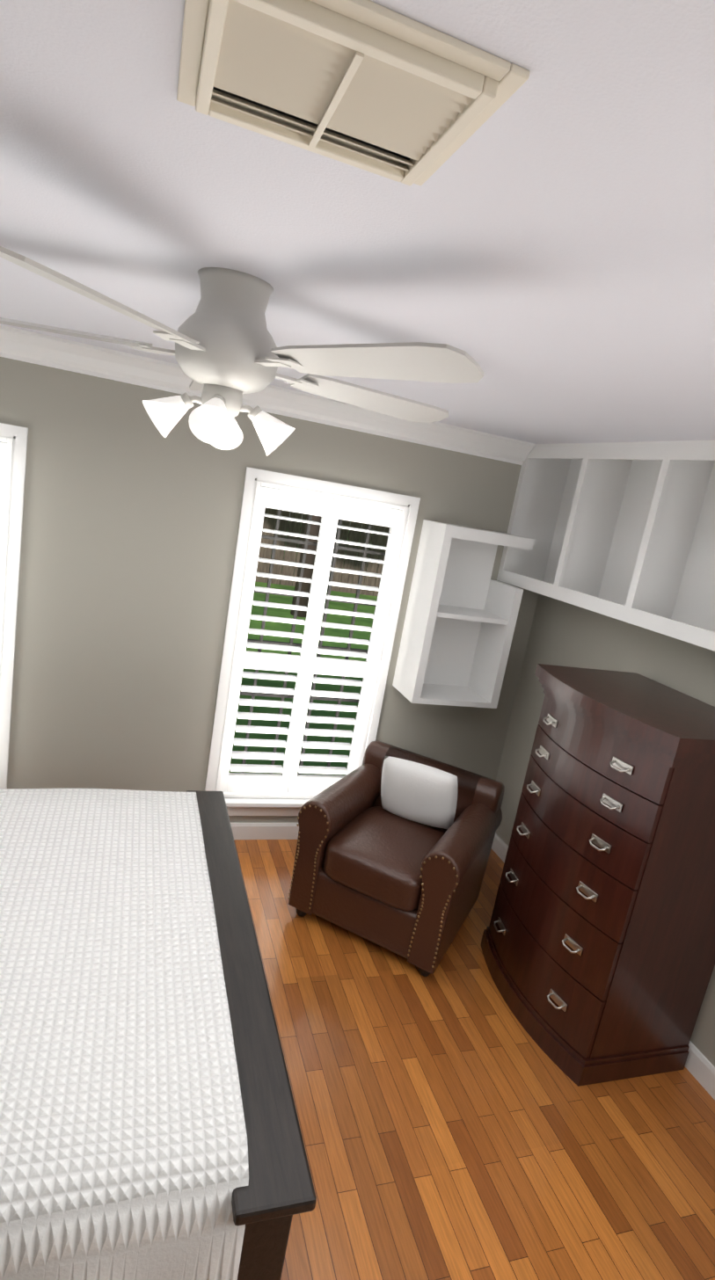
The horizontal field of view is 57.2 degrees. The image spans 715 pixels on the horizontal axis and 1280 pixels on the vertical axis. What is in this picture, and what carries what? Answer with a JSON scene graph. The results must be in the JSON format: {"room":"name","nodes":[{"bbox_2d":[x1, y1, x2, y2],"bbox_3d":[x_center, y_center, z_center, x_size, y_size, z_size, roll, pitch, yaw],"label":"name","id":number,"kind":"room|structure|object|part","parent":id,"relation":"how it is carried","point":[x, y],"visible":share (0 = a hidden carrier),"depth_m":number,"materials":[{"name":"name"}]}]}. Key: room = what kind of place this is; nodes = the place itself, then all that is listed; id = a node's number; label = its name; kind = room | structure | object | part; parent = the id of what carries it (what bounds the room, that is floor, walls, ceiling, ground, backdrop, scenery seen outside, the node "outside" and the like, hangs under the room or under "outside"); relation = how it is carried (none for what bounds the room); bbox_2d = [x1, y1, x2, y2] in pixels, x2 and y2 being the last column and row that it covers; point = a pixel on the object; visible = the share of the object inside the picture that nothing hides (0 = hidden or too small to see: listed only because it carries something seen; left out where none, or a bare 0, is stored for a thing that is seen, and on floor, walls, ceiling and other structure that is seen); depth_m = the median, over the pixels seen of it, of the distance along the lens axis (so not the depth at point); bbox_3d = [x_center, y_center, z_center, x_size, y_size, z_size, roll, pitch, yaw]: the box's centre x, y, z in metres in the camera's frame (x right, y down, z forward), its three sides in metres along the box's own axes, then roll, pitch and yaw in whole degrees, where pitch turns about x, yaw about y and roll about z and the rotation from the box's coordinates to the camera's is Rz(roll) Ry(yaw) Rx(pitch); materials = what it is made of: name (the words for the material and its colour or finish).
{"room":"bedroom","nodes":[
{"label":"bedroom","id":0,"kind":"room"},
{"bbox_2d":[0,356,538,822],"bbox_3d":[-0.927,-0.099,3.420,4.100,2.440,0.150,6,13,-19],"label":"wall","id":1,"kind":"structure","parent":0,"point":[130,526],"depth_m":3.29,"materials":[{"name":"grey paint"}]},
{"bbox_2d":[0,422,28,788],"bbox_3d":[-2.068,-0.086,3.029,0.950,1.900,0.200,6,13,-19],"label":"window","id":2,"kind":"structure","parent":1,"relation":"in","point":[18,434],"depth_m":3.06,"materials":[{"name":"white wood"}]},
{"bbox_2d":[0,436,13,672],"bbox_3d":[-2.056,-0.106,3.000,0.786,1.731,0.080,6,13,-19],"label":"window shutter","id":3,"kind":"object","parent":2,"relation":"attached to","point":[5,461],"visible":0.88,"depth_m":2.98,"materials":[{"name":"white wood"}]},
{"bbox_2d":[230,822,298,839],"bbox_3d":[-1.098,1.049,3.590,4.100,0.100,0.016,6,13,-19],"label":"baseboard","id":4,"kind":"structure","parent":1,"relation":"attached to","point":[240,831],"depth_m":3.78,"materials":[{"name":"white wood"}]},
{"bbox_2d":[0,324,535,465],"bbox_3d":[-0.839,-1.200,3.009,3.795,0.115,0.100,6,13,-19],"label":"crown molding","id":5,"kind":"structure","parent":1,"relation":"attached to","point":[16,344],"depth_m":3.09,"materials":[{"name":"white wood"}]},
{"bbox_2d":[204,466,420,815],"bbox_3d":[-0.282,0.087,3.651,0.990,1.900,0.200,6,13,-19],"label":"window","id":6,"kind":"structure","parent":1,"relation":"in","point":[255,806],"depth_m":3.58,"materials":[{"name":"white wood"}]},
{"bbox_2d":[215,480,407,798],"bbox_3d":[-0.270,0.067,3.622,0.826,1.731,0.080,6,13,-19],"label":"window shutter","id":7,"kind":"object","parent":6,"relation":"attached to","point":[288,781],"visible":0.88,"depth_m":3.60,"materials":[{"name":"white wood"}]},
{"bbox_3d":[-0.295,0.045,3.702,0.826,1.731,0.027,6,13,-19],"label":"window sash","id":8,"kind":"part","parent":6,"relation":"part of","materials":[{"name":"white wood"}]},
{"bbox_2d":[392,519,534,708],"bbox_3d":[0.574,-0.137,3.647,0.525,0.960,0.300,6,13,-19],"label":"shelf","id":9,"kind":"object","parent":1,"relation":"attached to","point":[460,621],"visible":1,"depth_m":3.68,"materials":[{"name":"white paint"}]},
{"bbox_2d":[0,0,714,443],"bbox_3d":[0.079,-0.642,0.683,4.400,0.100,5.510,6,13,-19],"label":"ceiling","id":10,"kind":"structure","parent":0,"point":[538,244],"depth_m":1.06,"materials":[{"name":"white paint"}]},
{"bbox_2d":[0,246,484,456],"bbox_3d":[-0.326,-0.671,1.625,1.317,0.379,1.270,6,13,-19],"label":"ceiling fan","id":11,"kind":"object","parent":10,"relation":"hanging from","point":[227,352],"visible":1,"depth_m":1.48,"materials":[{"name":"white painted metal"},{"name":"painted wood"},{"name":"frosted glass"}]},
{"bbox_2d":[176,0,529,185],"bbox_3d":[-0.026,-0.606,0.730,0.330,0.024,0.280,6,13,-19],"label":"ceiling vent","id":12,"kind":"object","parent":10,"relation":"in","point":[371,86],"visible":1,"depth_m":0.69,"materials":[{"name":"beige metal"}]},
{"bbox_2d":[233,839,714,1279],"bbox_3d":[-0.346,1.804,1.220,4.400,0.100,5.510,6,13,-19],"label":"floor","id":13,"kind":"structure","parent":0,"point":[455,1123],"depth_m":2.24,"materials":[{"name":"brown wood"}]},
{"bbox_2d":[0,788,316,1279],"bbox_3d":[-1.354,0.618,1.661,2.235,1.660,1.730,6,13,-19],"label":"bed","id":14,"kind":"object","parent":13,"relation":"on","point":[149,1128],"visible":1,"depth_m":1.47,"materials":[{"name":"wood"},{"name":"white fabric"}]},
{"bbox_3d":[-0.461,1.187,2.104,0.160,0.675,1.710,6,13,-19],"label":"footboard","id":15,"kind":"part","parent":14,"relation":"part of","materials":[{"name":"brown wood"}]},
{"bbox_2d":[287,740,504,976],"bbox_3d":[0.216,0.985,3.248,0.800,0.808,0.783,15,13,24],"label":"armchair","id":16,"kind":"object","parent":13,"relation":"on","point":[394,844],"visible":1,"depth_m":3.04,"materials":[{"name":"brown leather"}]},
{"bbox_3d":[-0.074,0.971,3.374,0.179,0.565,0.737,15,13,24],"label":"arm","id":17,"kind":"part","parent":16,"relation":"part of"},
{"bbox_3d":[0.169,1.021,3.165,0.513,0.218,0.585,15,13,24],"label":"seat","id":18,"kind":"part","parent":16,"relation":"part of","materials":[{"name":"brown leather"}]},
{"bbox_2d":[380,755,458,830],"bbox_3d":[0.301,0.759,3.252,0.396,0.357,0.127,13,28,21],"label":"pillow","id":19,"kind":"object","parent":16,"relation":"on","point":[422,796],"depth_m":3.19,"materials":[{"name":"white fabric"}]},
{"bbox_3d":[0.474,1.121,3.123,0.179,0.565,0.737,15,13,24],"label":"arm","id":20,"kind":"part","parent":16,"relation":"part of"},
{"bbox_2d":[480,663,714,1086],"bbox_3d":[1.031,0.918,2.749,0.620,1.420,0.844,6,13,-19],"label":"dresser","id":21,"kind":"object","parent":13,"relation":"on","point":[597,944],"visible":1,"depth_m":2.48,"materials":[{"name":"cherry wood"},{"name":"metal"}]},
{"bbox_2d":[494,594,714,1066],"bbox_3d":[1.865,0.775,1.648,0.150,2.440,5.510,6,13,-19],"label":"wall","id":22,"kind":"structure","parent":0,"point":[563,634],"depth_m":3.47,"materials":[{"name":"grey paint"}]},
{"bbox_2d":[491,832,714,1099],"bbox_3d":[1.354,1.691,2.605,0.016,0.100,3.570,6,13,-19],"label":"baseboard","id":23,"kind":"structure","parent":22,"relation":"attached to","point":[699,1066],"depth_m":2.60,"materials":[{"name":"white wood"}]},
{"bbox_2d":[496,440,714,651],"bbox_3d":[1.406,-0.378,2.594,0.303,0.772,2.611,6,13,-19],"label":"cubby shelf","id":24,"kind":"object","parent":22,"relation":"attached to","point":[623,531],"visible":0.9,"depth_m":3.20,"materials":[{"name":"white paint"}]},
{"label":"outside","id":25,"kind":"structure","parent":0,"visible":0},
{"bbox_2d":[229,520,382,775],"bbox_3d":[-7.916,-4.223,24.475,64.000,0.150,44.840,6,13,-19],"label":"ground","id":26,"kind":"structure","parent":25,"point":[285,613],"depth_m":8.33,"materials":[{"name":"green plant"}]},
{"bbox_2d":[290,514,321,617],"bbox_3d":[-0.434,-3.737,11.861,4.832,6.747,5.233,6,13,-19],"label":"tree","id":27,"kind":"object","parent":26,"relation":"on","point":[309,559],"depth_m":12.10,"materials":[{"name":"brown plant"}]},
{"bbox_2d":[254,507,389,596],"bbox_3d":[-6.506,-2.702,13.901,36.000,1.860,0.080,6,13,-19],"label":"fence","id":28,"kind":"object","parent":26,"relation":"on","point":[297,527],"visible":0.04,"depth_m":15.88,"materials":[{"name":"brown wood"}]}
]}

